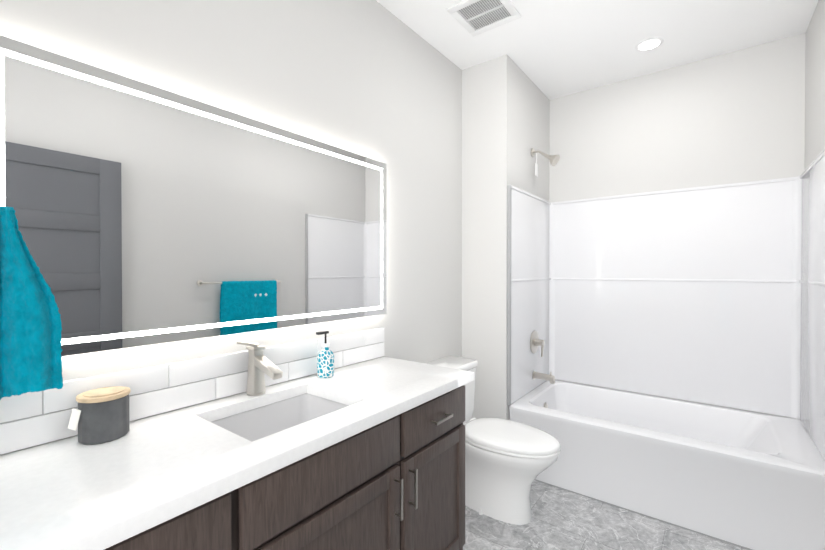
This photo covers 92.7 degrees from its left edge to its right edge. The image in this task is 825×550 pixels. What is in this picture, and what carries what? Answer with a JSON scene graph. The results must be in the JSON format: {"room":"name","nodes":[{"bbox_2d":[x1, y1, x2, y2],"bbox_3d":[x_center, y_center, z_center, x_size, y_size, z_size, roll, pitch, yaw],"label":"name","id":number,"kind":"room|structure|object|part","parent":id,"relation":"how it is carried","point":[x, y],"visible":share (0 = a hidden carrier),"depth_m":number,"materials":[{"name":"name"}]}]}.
{"room":"bathroom","nodes":[
{"label":"bathroom","id":0,"kind":"room"},
{"bbox_2d":[0,0,461,454],"bbox_3d":[-0.276,-0.064,2.037,0.100,2.740,3.841,0,1,37],"label":"wall","id":1,"kind":"structure","parent":0,"point":[374,80],"depth_m":1.79,"materials":[{"name":"grey paint"}]},
{"bbox_2d":[0,206,62,399],"bbox_3d":[-0.981,0.066,0.917,0.128,0.472,0.241,0,1,37],"label":"towel","id":2,"kind":"object","parent":1,"relation":"attached to","point":[31,350],"visible":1,"depth_m":0.93,"materials":[{"name":"teal fabric"}]},
{"bbox_2d":[0,327,383,454],"bbox_3d":[-0.740,0.363,1.333,0.013,0.154,1.945,0,1,37],"label":"backsplash","id":3,"kind":"structure","parent":1,"relation":"attached to","point":[29,419],"depth_m":1.27,"materials":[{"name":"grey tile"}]},
{"bbox_2d":[0,35,386,355],"bbox_3d":[-0.590,-0.185,1.505,0.040,0.790,1.449,0,1,37],"label":"led mirror","id":4,"kind":"object","parent":1,"relation":"attached to","point":[146,214],"visible":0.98,"depth_m":1.25,"materials":[{"name":"clear glass"}]},
{"bbox_2d":[462,54,549,423],"bbox_3d":[0.739,-0.072,3.016,0.335,2.740,0.854,0,1,37],"label":"wall","id":5,"kind":"structure","parent":0,"point":[505,115],"depth_m":2.68,"materials":[{"name":"grey paint"}]},
{"bbox_2d":[511,189,548,403],"bbox_3d":[0.876,0.131,2.905,0.018,1.444,0.780,0,1,37],"label":"wall","id":6,"kind":"structure","parent":5,"relation":"attached to","point":[530,215],"depth_m":2.83,"materials":[{"name":"white plastic"}]},
{"bbox_2d":[507,185,511,404],"bbox_3d":[0.636,0.134,2.587,0.023,1.444,0.018,0,1,37],"label":"trim","id":7,"kind":"structure","parent":6,"relation":"attached to","point":[509,202],"depth_m":2.58,"materials":[{"name":"grey plastic"}]},
{"bbox_2d":[530,331,544,356],"bbox_3d":[0.935,0.505,2.906,0.078,0.182,0.170,0,1,37],"label":"shower valve","id":8,"kind":"object","parent":6,"relation":"attached to","point":[535,341],"visible":0.98,"depth_m":2.89,"materials":[{"name":"silver metal"}]},
{"bbox_3d":[0.908,0.499,2.928,0.008,0.170,0.170,0,1,37],"label":"plate","id":9,"kind":"part","parent":8,"relation":"part of","materials":[{"name":"silver metal"}]},
{"bbox_2d":[532,370,554,383],"bbox_3d":[0.966,0.746,2.885,0.156,0.082,0.068,0,1,37],"label":"tub spout","id":10,"kind":"object","parent":6,"relation":"attached to","point":[550,378],"visible":1,"depth_m":2.87,"materials":[{"name":"silver metal"}]},
{"bbox_2d":[531,148,559,176],"bbox_3d":[0.970,-0.836,2.869,0.202,0.210,0.086,0,1,37],"label":"shower head","id":11,"kind":"object","parent":5,"relation":"attached to","point":[553,159],"visible":1,"depth_m":2.86},
{"bbox_3d":[0.938,-0.891,2.894,0.100,0.056,0.017,0,1,37],"label":"arm","id":12,"kind":"part","parent":11,"relation":"part of"},
{"bbox_2d":[376,0,817,99],"bbox_3d":[0.498,-1.479,1.439,2.042,0.100,3.841,0,1,37],"label":"ceiling","id":13,"kind":"structure","parent":0,"point":[552,49],"depth_m":2.34,"materials":[{"name":"white paint"}]},
{"bbox_2d":[447,0,520,36],"bbox_3d":[0.393,-1.428,2.146,0.300,0.012,0.300,0,1,37],"label":"ceiling vent","id":14,"kind":"object","parent":13,"relation":"in","point":[473,18],"visible":1,"depth_m":2.15,"materials":[{"name":"white plastic"}]},
{"bbox_3d":[0.289,-1.429,2.225,0.040,0.012,0.220,0,1,37],"label":"frame","id":15,"kind":"part","parent":14,"relation":"part of","materials":[{"name":"white plastic"}]},
{"bbox_3d":[0.314,-1.427,2.043,0.300,0.012,0.040,0,1,37],"label":"frame","id":16,"kind":"part","parent":14,"relation":"part of","materials":[{"name":"white plastic"}]},
{"bbox_3d":[0.471,-1.429,2.250,0.300,0.012,0.040,0,1,37],"label":"frame","id":17,"kind":"part","parent":14,"relation":"part of","materials":[{"name":"white plastic"}]},
{"bbox_3d":[0.496,-1.428,2.068,0.040,0.012,0.220,0,1,37],"label":"frame","id":18,"kind":"part","parent":14,"relation":"part of","materials":[{"name":"white plastic"}]},
{"bbox_2d":[635,37,663,50],"bbox_3d":[1.473,-1.433,2.449,0.152,0.006,0.152,0,1,37],"label":"recessed light","id":19,"kind":"object","parent":13,"relation":"in","point":[652,43],"visible":1,"depth_m":2.44,"materials":[{"name":"white"}]},
{"bbox_2d":[463,480,747,549],"bbox_3d":[0.498,1.361,1.462,2.042,0.100,3.841,0,1,37],"label":"floor","id":20,"kind":"structure","parent":0,"point":[561,519],"depth_m":2.01,"materials":[{"name":"tile"}]},
{"bbox_2d":[88,380,472,549],"bbox_3d":[-0.531,0.897,1.149,0.570,0.832,1.896,0,1,37],"label":"bathroom vanity","id":21,"kind":"object","parent":20,"relation":"on","point":[368,455],"depth_m":1.20,"materials":[{"name":"brown wood"}]},
{"bbox_3d":[-0.548,0.575,0.723,0.019,0.156,0.434,0,1,37],"label":"drawer","id":22,"kind":"part","parent":21,"relation":"part of","materials":[{"name":"brown wood"}]},
{"bbox_2d":[0,356,473,549],"bbox_3d":[-0.526,0.462,1.172,0.546,0.038,1.944,0,1,37],"label":"countertop","id":23,"kind":"structure","parent":21,"relation":"on","point":[64,494],"depth_m":0.96,"materials":[{"name":"white stone"}]},
{"bbox_2d":[68,386,130,444],"bbox_3d":[-0.850,0.381,1.071,0.118,0.125,0.136,0,1,37],"label":"candle jar","id":24,"kind":"object","parent":23,"relation":"on","point":[99,415],"visible":1,"depth_m":1.04,"materials":[{"name":"ceramic"}]},
{"bbox_3d":[-0.844,0.327,1.077,0.118,0.012,0.118,0,1,37],"label":"lid","id":25,"kind":"part","parent":24,"relation":"part of","materials":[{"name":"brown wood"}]},
{"bbox_3d":[-0.844,0.320,1.077,0.090,0.003,0.090,0,1,37],"label":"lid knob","id":26,"kind":"part","parent":24,"relation":"part of","materials":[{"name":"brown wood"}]},
{"bbox_2d":[237,340,282,395],"bbox_3d":[-0.549,0.340,1.419,0.182,0.201,0.096,0,1,37],"label":"faucet","id":27,"kind":"object","parent":23,"relation":"on","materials":[{"name":"silver metal"}]},
{"bbox_2d":[216,392,343,435],"bbox_3d":[-0.429,0.543,1.323,0.337,0.149,0.442,0,1,37],"label":"sink","id":28,"kind":"object","parent":23,"relation":"in","point":[256,420],"depth_m":1.48,"materials":[{"name":"white ceramic"}]},
{"bbox_2d":[316,330,333,377],"bbox_3d":[-0.378,0.340,1.698,0.073,0.197,0.082,0,1,37],"label":"soap dispenser","id":29,"kind":"object","parent":23,"relation":"on","point":[325,362],"visible":1,"depth_m":1.67,"materials":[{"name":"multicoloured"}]},
{"bbox_2d":[317,347,333,377],"bbox_3d":[-0.376,0.374,1.701,0.073,0.128,0.073,0,1,37],"label":"bottle","id":30,"kind":"object","parent":29,"relation":"attached to","point":[325,358],"depth_m":1.67,"materials":[{"name":"ceramic"}]},
{"bbox_3d":[-0.226,0.696,1.148,0.019,0.055,0.469,0,1,37],"label":"door","id":31,"kind":"part","parent":21,"relation":"part of","materials":[{"name":"brown wood"}]},
{"bbox_3d":[-0.230,0.932,1.153,0.010,0.417,0.469,0,1,37],"label":"door","id":32,"kind":"part","parent":21,"relation":"part of","materials":[{"name":"brown wood"}]},
{"bbox_3d":[-0.068,0.930,1.359,0.019,0.527,0.055,0,1,37],"label":"door","id":33,"kind":"part","parent":21,"relation":"part of","materials":[{"name":"brown wood"}]},
{"bbox_3d":[-0.019,0.929,1.423,0.019,0.527,0.055,0,1,37],"label":"door","id":34,"kind":"part","parent":21,"relation":"part of","materials":[{"name":"brown wood"}]},
{"bbox_3d":[0.096,0.568,1.571,0.019,0.156,0.434,0,1,37],"label":"drawer","id":35,"kind":"part","parent":21,"relation":"part of","materials":[{"name":"brown wood"}]},
{"bbox_3d":[0.096,0.692,1.573,0.019,0.055,0.324,0,1,37],"label":"door","id":36,"kind":"part","parent":21,"relation":"part of","materials":[{"name":"brown wood"}]},
{"bbox_3d":[0.092,0.928,1.577,0.010,0.417,0.324,0,1,37],"label":"door","id":37,"kind":"part","parent":21,"relation":"part of","materials":[{"name":"brown wood"}]},
{"bbox_3d":[0.096,1.164,1.576,0.019,0.055,0.324,0,1,37],"label":"door","id":38,"kind":"part","parent":21,"relation":"part of","materials":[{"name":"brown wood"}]},
{"bbox_3d":[0.210,0.927,1.725,0.019,0.527,0.055,0,1,37],"label":"door","id":39,"kind":"part","parent":21,"relation":"part of","materials":[{"name":"brown wood"}]},
{"bbox_2d":[425,356,560,524],"bbox_3d":[0.432,0.924,2.235,0.790,0.762,0.444,0,1,37],"label":"toilet","id":40,"kind":"object","parent":20,"relation":"on","point":[507,462],"visible":0.56,"depth_m":2.09,"materials":[{"name":"white ceramic"}]},
{"bbox_3d":[0.208,0.561,2.402,0.228,0.040,0.444,0,1,37],"label":"tank lid","id":41,"kind":"part","parent":40,"relation":"part of","materials":[{"name":"white ceramic"}]},
{"bbox_3d":[0.206,0.745,2.405,0.214,0.327,0.424,0,1,37],"label":"tank","id":42,"kind":"part","parent":40,"relation":"part of","materials":[{"name":"white ceramic"}]},
{"bbox_3d":[0.501,1.108,2.185,0.602,0.394,0.374,0,1,37],"label":"bowl","id":43,"kind":"part","parent":40,"relation":"part of","materials":[{"name":"white ceramic"}]},
{"bbox_3d":[0.534,0.900,2.158,0.535,0.016,0.374,0,1,37],"label":"seat","id":44,"kind":"part","parent":40,"relation":"part of","materials":[{"name":"white plastic"}]},
{"bbox_3d":[0.533,0.874,2.159,0.533,0.032,0.372,0,1,37],"label":"lid","id":45,"kind":"part","parent":40,"relation":"part of","materials":[{"name":"white ceramic"}]},
{"bbox_2d":[509,379,824,549],"bbox_3d":[1.480,1.081,2.477,1.499,0.444,0.825,0,1,37],"label":"bathtub","id":46,"kind":"object","parent":20,"relation":"on","point":[749,480],"visible":0.81,"depth_m":2.13,"materials":[{"name":"white plastic"}]},
{"bbox_2d":[549,33,805,417],"bbox_3d":[1.628,-0.071,2.941,1.842,2.740,0.100,0,1,37],"label":"wall","id":47,"kind":"structure","parent":0,"point":[738,116],"depth_m":2.68,"materials":[{"name":"grey paint"}]},
{"bbox_2d":[555,180,792,416],"bbox_3d":[1.725,0.132,2.793,1.507,1.444,0.022,0,1,37],"label":"wall","id":48,"kind":"structure","parent":47,"relation":"attached to","point":[726,344],"depth_m":2.69,"materials":[{"name":"white plastic"}]},
{"bbox_2d":[511,278,550,281],"bbox_3d":[0.893,0.034,2.908,0.008,0.016,0.806,0,1,37],"label":"trim","id":49,"kind":"structure","parent":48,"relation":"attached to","point":[517,280],"depth_m":2.84,"materials":[{"name":"white plastic"}]},
{"bbox_2d":[512,186,550,204],"bbox_3d":[0.893,-0.581,2.903,0.008,0.020,0.806,0,1,37],"label":"flange","id":50,"kind":"object","parent":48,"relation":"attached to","point":[529,194],"visible":1,"depth_m":2.84,"materials":[{"name":"white plastic"}]},
{"bbox_2d":[549,202,554,375],"bbox_3d":[1.138,0.130,3.207,0.035,1.444,0.035,0,1,37],"label":"cove","id":51,"kind":"object","parent":48,"relation":"attached to","point":[551,288],"visible":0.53,"depth_m":3.21,"materials":[{"name":"white plastic"}]},
{"bbox_2d":[552,278,796,282],"bbox_3d":[1.719,0.035,2.784,1.471,0.016,0.008,0,1,37],"label":"trim","id":52,"kind":"structure","parent":48,"relation":"attached to","point":[716,280],"depth_m":2.67,"materials":[{"name":"white plastic"}]},
{"bbox_2d":[552,177,797,204],"bbox_3d":[1.719,-0.580,2.779,1.471,0.020,0.008,0,1,37],"label":"flange","id":53,"kind":"object","parent":48,"relation":"attached to","point":[694,188],"visible":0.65,"depth_m":2.67,"materials":[{"name":"white plastic"}]},
{"bbox_2d":[791,176,801,419],"bbox_3d":[2.282,0.137,2.340,0.035,1.444,0.035,0,1,37],"label":"cove","id":54,"kind":"object","parent":48,"relation":"attached to","point":[796,295],"visible":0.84,"depth_m":2.35,"materials":[{"name":"white plastic"}]},
{"bbox_2d":[799,280,824,285],"bbox_3d":[2.061,0.041,2.023,0.008,0.016,0.806,0,1,37],"label":"trim","id":55,"kind":"structure","parent":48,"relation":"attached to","point":[813,283],"depth_m":2.02,"materials":[{"name":"white plastic"}]},
{"bbox_2d":[800,150,824,178],"bbox_3d":[2.061,-0.574,2.018,0.008,0.020,0.806,0,1,37],"label":"flange","id":56,"kind":"object","parent":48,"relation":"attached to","point":[811,166],"visible":0.92,"depth_m":2.04,"materials":[{"name":"white plastic"}]},
{"bbox_2d":[805,0,824,169],"bbox_3d":[1.272,-0.055,0.864,0.100,2.740,3.841,0,1,37],"label":"wall","id":57,"kind":"structure","parent":0,"point":[815,94],"depth_m":2.11,"materials":[{"name":"grey paint"}]},
{"bbox_2d":[800,155,824,460],"bbox_3d":[2.062,0.139,2.006,0.018,1.444,0.780,0,1,37],"label":"wall","id":58,"kind":"structure","parent":57,"relation":"attached to","point":[812,356],"depth_m":2.03,"materials":[{"name":"white plastic"}]}
]}

